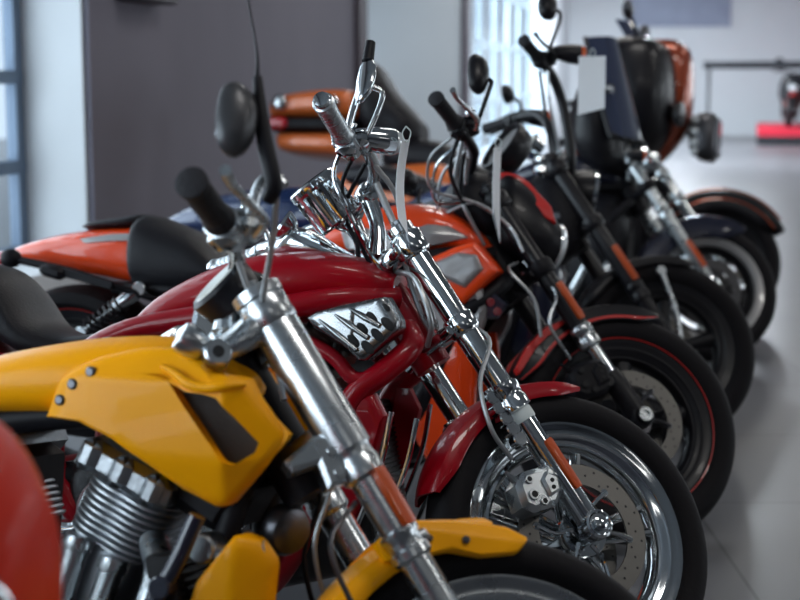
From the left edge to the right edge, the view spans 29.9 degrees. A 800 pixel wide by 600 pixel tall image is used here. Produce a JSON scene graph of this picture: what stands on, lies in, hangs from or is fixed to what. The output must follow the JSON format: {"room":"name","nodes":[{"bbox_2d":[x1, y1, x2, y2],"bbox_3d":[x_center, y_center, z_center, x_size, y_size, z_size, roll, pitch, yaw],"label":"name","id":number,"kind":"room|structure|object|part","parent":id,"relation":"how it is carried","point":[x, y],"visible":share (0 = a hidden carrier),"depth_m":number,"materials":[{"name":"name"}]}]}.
{"room":"motorcycle showroom","nodes":[
{"label":"motorcycle showroom","id":0,"kind":"room"},
{"bbox_2d":[15,0,569,305],"bbox_3d":[-1.170,-2.845,13.889,1.631,4.200,45.279,2,8,11],"label":"wall","id":1,"kind":"structure","parent":0,"point":[137,57],"depth_m":9.86,"materials":[{"name":"grey paint"}]},
{"bbox_2d":[0,0,28,250],"bbox_3d":[-2.511,-1.297,5.147,0.066,2.940,5.323,2,8,11],"label":"window","id":2,"kind":"structure","parent":1,"relation":"in","point":[12,76],"depth_m":7.76,"materials":[{"name":"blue glass"}]},
{"bbox_2d":[20,0,88,242],"bbox_3d":[-1.804,-1.670,7.709,0.341,2.940,0.020,2,8,11],"label":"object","id":3,"kind":"structure","parent":1,"relation":"attached to","point":[51,30],"depth_m":7.80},
{"bbox_2d":[120,0,178,5],"bbox_3d":[-1.392,-1.857,8.297,0.161,0.420,0.620,2,8,11],"label":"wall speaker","id":4,"kind":"object","parent":1,"relation":"attached to","point":[150,2],"visible":1,"depth_m":8.39,"materials":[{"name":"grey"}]},
{"bbox_2d":[354,0,367,164],"bbox_3d":[-0.376,-2.847,13.907,0.080,4.200,0.347,2,8,11],"label":"trim","id":5,"kind":"structure","parent":1,"relation":"attached to","point":[360,6],"depth_m":13.83,"materials":[{"name":"grey metal"}]},
{"bbox_2d":[460,0,470,155],"bbox_3d":[0.879,-3.746,20.064,0.060,4.200,0.459,2,8,11],"label":"trim","id":6,"kind":"structure","parent":1,"relation":"attached to","point":[465,4],"depth_m":19.98,"materials":[{"name":"grey"}]},
{"bbox_2d":[471,0,541,157],"bbox_3d":[1.843,-4.230,25.637,0.066,3.250,10.300,2,8,11],"label":"window","id":7,"kind":"structure","parent":1,"relation":"in","point":[477,42],"depth_m":25.40,"materials":[{"name":"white glass"}]},
{"bbox_2d":[0,136,799,599],"bbox_3d":[3.500,-0.767,14.542,25.000,0.100,47.000,0,8,0],"label":"floor","id":8,"kind":"structure","parent":0,"point":[752,533],"depth_m":5.55,"materials":[{"name":"concrete"}]},
{"bbox_2d":[0,422,61,599],"bbox_3d":[-0.950,0.513,1.612,2.289,1.103,0.804,3,9,21],"label":"motorcycle","id":9,"kind":"object","parent":8,"relation":"on","point":[30,542],"visible":1,"depth_m":1.41,"materials":[{"name":"red metal"}]},
{"bbox_3d":[-0.422,0.223,1.300,0.193,0.163,0.039,0,8,-3],"label":"fairing trim","id":10,"kind":"part","parent":9,"relation":"part of","materials":[{"name":"silver metal"}]},
{"bbox_2d":[0,0,637,599],"bbox_3d":[-0.619,0.196,2.393,2.201,1.506,0.705,3,9,22],"label":"motorcycle","id":11,"kind":"object","parent":8,"relation":"on","point":[224,415],"visible":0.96,"depth_m":2.20,"materials":[{"name":"yellow metal"}]},
{"bbox_3d":[-0.494,0.139,2.381,0.630,0.179,0.285,3,-1,18],"label":"fuel tank","id":12,"kind":"part","parent":11,"relation":"part of","materials":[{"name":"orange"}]},
{"bbox_3d":[-0.523,0.431,2.382,0.872,0.760,0.310,3,-1,18],"label":"frame","id":13,"kind":"part","parent":11,"relation":"part of","materials":[{"name":"black"}]},
{"bbox_3d":[-0.346,0.182,2.208,0.377,0.228,0.072,3,-1,18],"label":"tank","id":14,"kind":"part","parent":11,"relation":"part of","materials":[{"name":"orange"}]},
{"bbox_3d":[-0.246,0.364,2.176,0.118,0.046,0.051,3,-1,18],"label":"link arm","id":15,"kind":"part","parent":11,"relation":"part of","materials":[{"name":"grey"}]},
{"bbox_2d":[192,270,270,369],"bbox_3d":[-0.246,0.038,2.307,0.172,0.167,0.050,4,9,26],"label":"clamp","id":16,"kind":"object","parent":11,"relation":"on","point":[216,316],"depth_m":2.26,"materials":[{"name":"silver metal"}]},
{"bbox_3d":[-0.239,0.060,2.206,0.121,0.089,0.055,-6,10,-37],"label":"clamp arm","id":17,"kind":"part","parent":11,"relation":"part of","materials":[{"name":"grey metal"}]},
{"bbox_3d":[-0.206,-0.131,2.046,0.035,0.116,0.190,1,8,7],"label":"lever","id":18,"kind":"part","parent":11,"relation":"part of","materials":[{"name":"grey metal"}]},
{"bbox_2d":[253,75,282,204],"bbox_3d":[-0.188,-0.222,2.072,0.027,0.176,0.087,-4,9,-27],"label":"lever","id":19,"kind":"object","parent":11,"relation":"on","point":[271,179],"depth_m":2.06,"materials":[{"name":"black metal"}]},
{"bbox_3d":[-0.273,0.188,2.429,0.377,0.228,0.072,3,-1,18],"label":"tank","id":20,"kind":"part","parent":11,"relation":"part of","materials":[{"name":"orange"}]},
{"bbox_3d":[0.035,0.407,2.344,0.240,0.066,0.043,-3,9,-17],"label":"fender panel","id":21,"kind":"part","parent":11,"relation":"part of","materials":[{"name":"orange"}]},
{"bbox_3d":[0.075,0.353,2.213,0.239,0.063,0.047,-3,9,-17],"label":"fender panel","id":22,"kind":"part","parent":11,"relation":"part of","materials":[{"name":"orange"}]},
{"bbox_2d":[0,40,707,599],"bbox_3d":[-0.466,0.110,3.421,2.293,1.380,0.735,3,9,18],"label":"motorcycle","id":23,"kind":"object","parent":8,"relation":"on","point":[362,305],"visible":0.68,"depth_m":3.22,"materials":[{"name":"red metal"}]},
{"bbox_3d":[-0.891,0.027,3.532,0.680,0.218,0.283,2,-1,15],"label":"seat","id":24,"kind":"part","parent":23,"relation":"part of","materials":[{"name":"black leather"}]},
{"bbox_3d":[-0.513,0.282,3.426,1.270,0.767,0.398,2,-1,15],"label":"frame","id":25,"kind":"part","parent":23,"relation":"part of","materials":[{"name":"red"}]},
{"bbox_2d":[265,230,269,239],"bbox_3d":[-0.323,-0.158,3.595,0.022,0.083,0.132,-4,9,-25],"label":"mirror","id":26,"kind":"object","parent":23,"relation":"on","point":[267,235],"depth_m":3.58,"materials":[{"name":"silver metal"}]},
{"bbox_3d":[-0.304,-0.011,3.377,0.630,0.204,0.320,2,-1,15],"label":"fuel tank","id":27,"kind":"part","parent":23,"relation":"part of","materials":[{"name":"red metal"}]},
{"bbox_2d":[346,93,359,126],"bbox_3d":[-0.090,-0.413,3.140,0.018,0.155,0.087,6,11,38],"label":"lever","id":28,"kind":"object","parent":23,"relation":"on","point":[355,102],"depth_m":3.12,"materials":[{"name":"silver metal"}]},
{"bbox_3d":[-0.054,-0.397,3.135,0.040,0.109,0.037,2,-1,15],"label":"brake lever","id":29,"kind":"part","parent":23,"relation":"part of","materials":[{"name":"silver metal"}]},
{"bbox_3d":[-0.037,0.377,3.118,0.148,0.293,0.016,2,-1,15],"label":"shroud trim","id":30,"kind":"part","parent":23,"relation":"part of","materials":[{"name":"silver metal"}]},
{"bbox_2d":[396,126,410,233],"bbox_3d":[0.010,-0.249,3.137,0.026,0.229,0.026,7,11,40],"label":"price tag","id":31,"kind":"object","parent":23,"relation":"hanging from","point":[400,175],"visible":1,"depth_m":3.14,"materials":[{"name":"white paper"}]},
{"bbox_3d":[0.051,0.385,3.454,0.148,0.293,0.016,2,-1,15],"label":"shroud trim","id":32,"kind":"part","parent":23,"relation":"part of","materials":[{"name":"silver metal"}]},
{"bbox_2d":[0,54,734,544],"bbox_3d":[-0.173,-0.039,4.498,2.326,1.363,0.808,3,9,17],"label":"motorcycle","id":33,"kind":"object","parent":8,"relation":"on","point":[595,349],"visible":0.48,"depth_m":4.28,"materials":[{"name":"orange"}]},
{"bbox_3d":[-0.537,-0.121,4.570,0.505,0.258,0.354,2,-1,16],"label":"seat","id":34,"kind":"part","parent":33,"relation":"part of","materials":[{"name":"black leather"}]},
{"bbox_3d":[-0.237,0.129,4.476,1.270,0.769,0.400,2,-1,16],"label":"frame","id":35,"kind":"part","parent":33,"relation":"part of","materials":[{"name":"black"}]},
{"bbox_3d":[-0.020,-0.176,4.420,0.645,0.214,0.321,2,-1,16],"label":"fuel tank","id":36,"kind":"part","parent":33,"relation":"part of","materials":[{"name":"orange metal"}]},
{"bbox_2d":[416,187,421,201],"bbox_3d":[0.057,-0.308,4.713,0.013,0.087,0.110,1,8,8],"label":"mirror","id":37,"kind":"object","parent":33,"relation":"on","point":[419,192],"depth_m":4.73,"materials":[{"name":"black metal"}]},
{"bbox_3d":[0.164,-0.084,4.172,0.145,0.099,0.030,2,-1,16],"label":"panel","id":38,"kind":"part","parent":33,"relation":"part of","materials":[{"name":"grey metal"}]},
{"bbox_3d":[0.181,-0.511,4.027,0.035,0.121,0.188,3,9,22],"label":"lever","id":39,"kind":"part","parent":33,"relation":"part of","materials":[{"name":"grey metal"}]},
{"bbox_2d":[478,77,493,120],"bbox_3d":[0.230,-0.546,4.107,0.045,0.140,0.045,2,-1,16],"label":"mirror","id":40,"kind":"object","parent":33,"relation":"on","point":[482,81],"depth_m":4.09,"materials":[{"name":"black metal"}]},
{"bbox_2d":[492,137,501,241],"bbox_3d":[0.269,-0.301,4.137,0.030,0.294,0.014,-7,11,-39],"label":"price tag","id":41,"kind":"object","parent":33,"relation":"hanging from","point":[497,151],"visible":1,"depth_m":4.14,"materials":[{"name":"white paper"}]},
{"bbox_2d":[168,0,754,441],"bbox_3d":[0.179,-0.338,5.728,2.286,1.599,0.964,1,8,6],"label":"motorcycle","id":42,"kind":"object","parent":8,"relation":"on","point":[658,283],"visible":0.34,"depth_m":5.42,"materials":[{"name":"black metal"}]},
{"bbox_3d":[0.083,-0.048,5.667,1.269,0.763,0.388,3,0,17],"label":"frame","id":43,"kind":"part","parent":42,"relation":"part of","materials":[{"name":"black"}]},
{"bbox_3d":[0.254,-0.359,5.621,0.650,0.208,0.321,3,0,17],"label":"fuel tank","id":44,"kind":"part","parent":42,"relation":"part of","materials":[{"name":"blue metal"}]},
{"bbox_3d":[0.437,-0.693,6.005,0.034,0.074,0.206,-6,10,-35],"label":"lever","id":45,"kind":"part","parent":42,"relation":"part of","materials":[{"name":"black metal"}]},
{"bbox_2d":[513,97,521,110],"bbox_3d":[0.475,-0.764,5.999,0.035,0.096,0.150,0,8,-2],"label":"mirror","id":46,"kind":"object","parent":42,"relation":"on","point":[515,99],"depth_m":6.04,"materials":[{"name":"black mirror"}]},
{"bbox_3d":[0.517,-0.890,5.283,0.035,0.105,0.196,4,9,24],"label":"lever","id":47,"kind":"part","parent":42,"relation":"part of","materials":[{"name":"black metal"}]},
{"bbox_2d":[547,9,561,55],"bbox_3d":[0.545,-0.951,5.327,0.061,0.169,0.026,6,10,38],"label":"mirror","id":48,"kind":"object","parent":42,"relation":"attached to","point":[556,50],"depth_m":5.32,"materials":[{"name":"metal"}]},
{"bbox_2d":[578,48,605,114],"bbox_3d":[0.681,-0.775,5.324,0.095,0.236,0.005,1,8,6],"label":"price tag","id":49,"kind":"object","parent":42,"relation":"hanging from","point":[591,71],"visible":1,"depth_m":5.33,"materials":[{"name":"white paper"}]},
{"bbox_2d":[269,0,784,310],"bbox_3d":[0.672,-0.776,8.332,2.867,1.714,0.906,2,8,12],"label":"motorcycle","id":50,"kind":"object","parent":8,"relation":"on","point":[660,74],"visible":0.17,"depth_m":7.97,"materials":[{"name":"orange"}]},
{"bbox_2d":[269,116,286,129],"bbox_3d":[-0.689,-0.996,8.442,0.120,0.075,0.070,3,0,17],"label":"tail light","id":51,"kind":"object","parent":50,"relation":"on","point":[276,122],"depth_m":8.41,"materials":[{"name":"red plastic"}]},
{"bbox_3d":[-0.424,-1.105,8.662,0.530,0.175,0.633,3,0,17],"label":"case lid","id":52,"kind":"part","parent":50,"relation":"part of","materials":[{"name":"orange metal"}]},
{"bbox_2d":[276,132,378,162],"bbox_3d":[-0.415,-0.878,8.655,0.470,0.140,0.589,3,0,17],"label":"saddlebag","id":53,"kind":"object","parent":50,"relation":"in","point":[308,145],"depth_m":8.42,"materials":[{"name":"orange metal"}]},
{"bbox_3d":[-0.045,-1.108,8.548,0.400,0.493,0.480,3,0,17],"label":"passenger backrest","id":54,"kind":"part","parent":50,"relation":"part of","materials":[{"name":"black leather"}]},
{"bbox_3d":[0.332,-0.761,8.428,0.860,0.272,0.388,3,0,17],"label":"seat","id":55,"kind":"part","parent":50,"relation":"part of","materials":[{"name":"black leather"}]},
{"bbox_2d":[622,0,638,35],"bbox_3d":[1.218,-1.447,7.868,0.118,0.252,0.143,0,8,0],"label":"mirror","id":56,"kind":"object","parent":50,"relation":"attached to","point":[627,8],"depth_m":7.82,"materials":[{"name":"grey metal"}]},
{"bbox_2d":[639,25,649,37],"bbox_3d":[1.378,-1.441,8.421,0.070,0.212,0.228,0,8,0],"label":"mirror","id":57,"kind":"object","parent":50,"relation":"attached to","point":[644,30],"depth_m":8.41,"materials":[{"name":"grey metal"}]},
{"bbox_3d":[0.826,-0.428,8.272,1.269,0.763,0.388,3,0,17],"label":"frame","id":58,"kind":"part","parent":50,"relation":"part of","materials":[{"name":"black"}]},
{"bbox_2d":[689,115,698,155],"bbox_3d":[1.558,-0.871,7.939,0.047,0.218,0.024,3,0,17],"label":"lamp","id":59,"kind":"object","parent":50,"relation":"attached to","point":[694,122],"depth_m":7.93,"materials":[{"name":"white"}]},
{"bbox_3d":[1.702,-0.864,8.016,0.020,0.200,0.170,3,0,17],"label":"lamp glass","id":60,"kind":"part","parent":50,"relation":"part of","materials":[{"name":"grey"}]},
{"bbox_2d":[345,36,776,360],"bbox_3d":[0.623,-0.512,7.260,2.366,1.500,0.867,3,9,17],"label":"motorcycle","id":61,"kind":"object","parent":8,"relation":"on","point":[609,141],"visible":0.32,"depth_m":6.96,"materials":[{"name":"black metal"}]},
{"bbox_3d":[0.107,-0.561,7.399,0.780,0.194,0.348,3,0,18],"label":"seat","id":62,"kind":"part","parent":61,"relation":"part of","materials":[{"name":"leather"}]},
{"bbox_3d":[0.738,-0.591,7.198,0.660,0.212,0.341,3,0,18],"label":"fuel tank","id":63,"kind":"part","parent":61,"relation":"part of","materials":[{"name":"black metal"}]},
{"bbox_3d":[0.916,-0.970,6.809,0.078,0.029,0.202,3,0,18],"label":"lever","id":64,"kind":"part","parent":61,"relation":"part of","materials":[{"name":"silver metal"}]},
{"bbox_3d":[0.562,-0.279,7.248,1.269,0.763,0.388,3,0,18],"label":"frame","id":65,"kind":"part","parent":61,"relation":"part of","materials":[{"name":"black metal"}]},
{"bbox_3d":[1.030,-0.978,7.112,0.280,0.477,0.560,3,0,18],"label":"windshield frame","id":66,"kind":"part","parent":61,"relation":"part of","materials":[{"name":"black"}]},
{"bbox_2d":[635,151,659,172],"bbox_3d":[1.144,-0.641,6.944,0.095,0.102,0.178,-3,9,-22],"label":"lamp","id":67,"kind":"object","parent":61,"relation":"on","point":[651,164],"depth_m":6.88,"materials":[{"name":"silver metal"}]},
{"bbox_2d":[703,61,799,111],"bbox_3d":[8.000,-3.585,27.773,5.000,1.656,0.400,0,8,0],"label":"frame","id":68,"kind":"object","parent":8,"relation":"on","point":[708,65],"visible":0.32,"depth_m":27.60,"materials":[{"name":"black"}]},
{"bbox_3d":[8.000,-4.334,27.664,4.800,0.143,0.150,0,8,0],"label":"rail","id":69,"kind":"part","parent":68,"relation":"part of","materials":[{"name":"black metal"}]},
{"bbox_2d":[756,123,799,145],"bbox_3d":[10.020,-3.515,31.821,4.760,0.350,4.000,2,9,13],"label":"platform","id":70,"kind":"object","parent":8,"relation":"on","point":[772,134],"visible":1,"depth_m":30.36,"materials":[{"name":"red"}]},
{"bbox_2d":[772,58,799,126],"bbox_3d":[8.207,-4.360,31.445,0.907,1.421,2.100,-1,8,-5],"label":"motorcycle","id":71,"kind":"object","parent":70,"relation":"on","point":[789,88],"visible":1,"depth_m":30.85,"materials":[{"name":"black"}]},
{"bbox_3d":[8.246,-4.194,31.605,0.394,0.766,1.270,7,10,13],"label":"frame","id":72,"kind":"part","parent":71,"relation":"part of","materials":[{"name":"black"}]},
{"bbox_2d":[471,0,799,135],"bbox_3d":[7.000,-6.013,35.605,18.000,4.200,0.200,0,8,0],"label":"wall","id":73,"kind":"structure","parent":0,"point":[760,30],"depth_m":35.51,"materials":[{"name":"white paint"}]},
{"bbox_2d":[625,0,731,26],"bbox_3d":[6.550,-7.210,35.294,2.500,1.540,0.050,0,8,0],"label":"picture","id":74,"kind":"object","parent":73,"relation":"attached to","point":[651,13],"visible":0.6,"depth_m":35.34}
]}

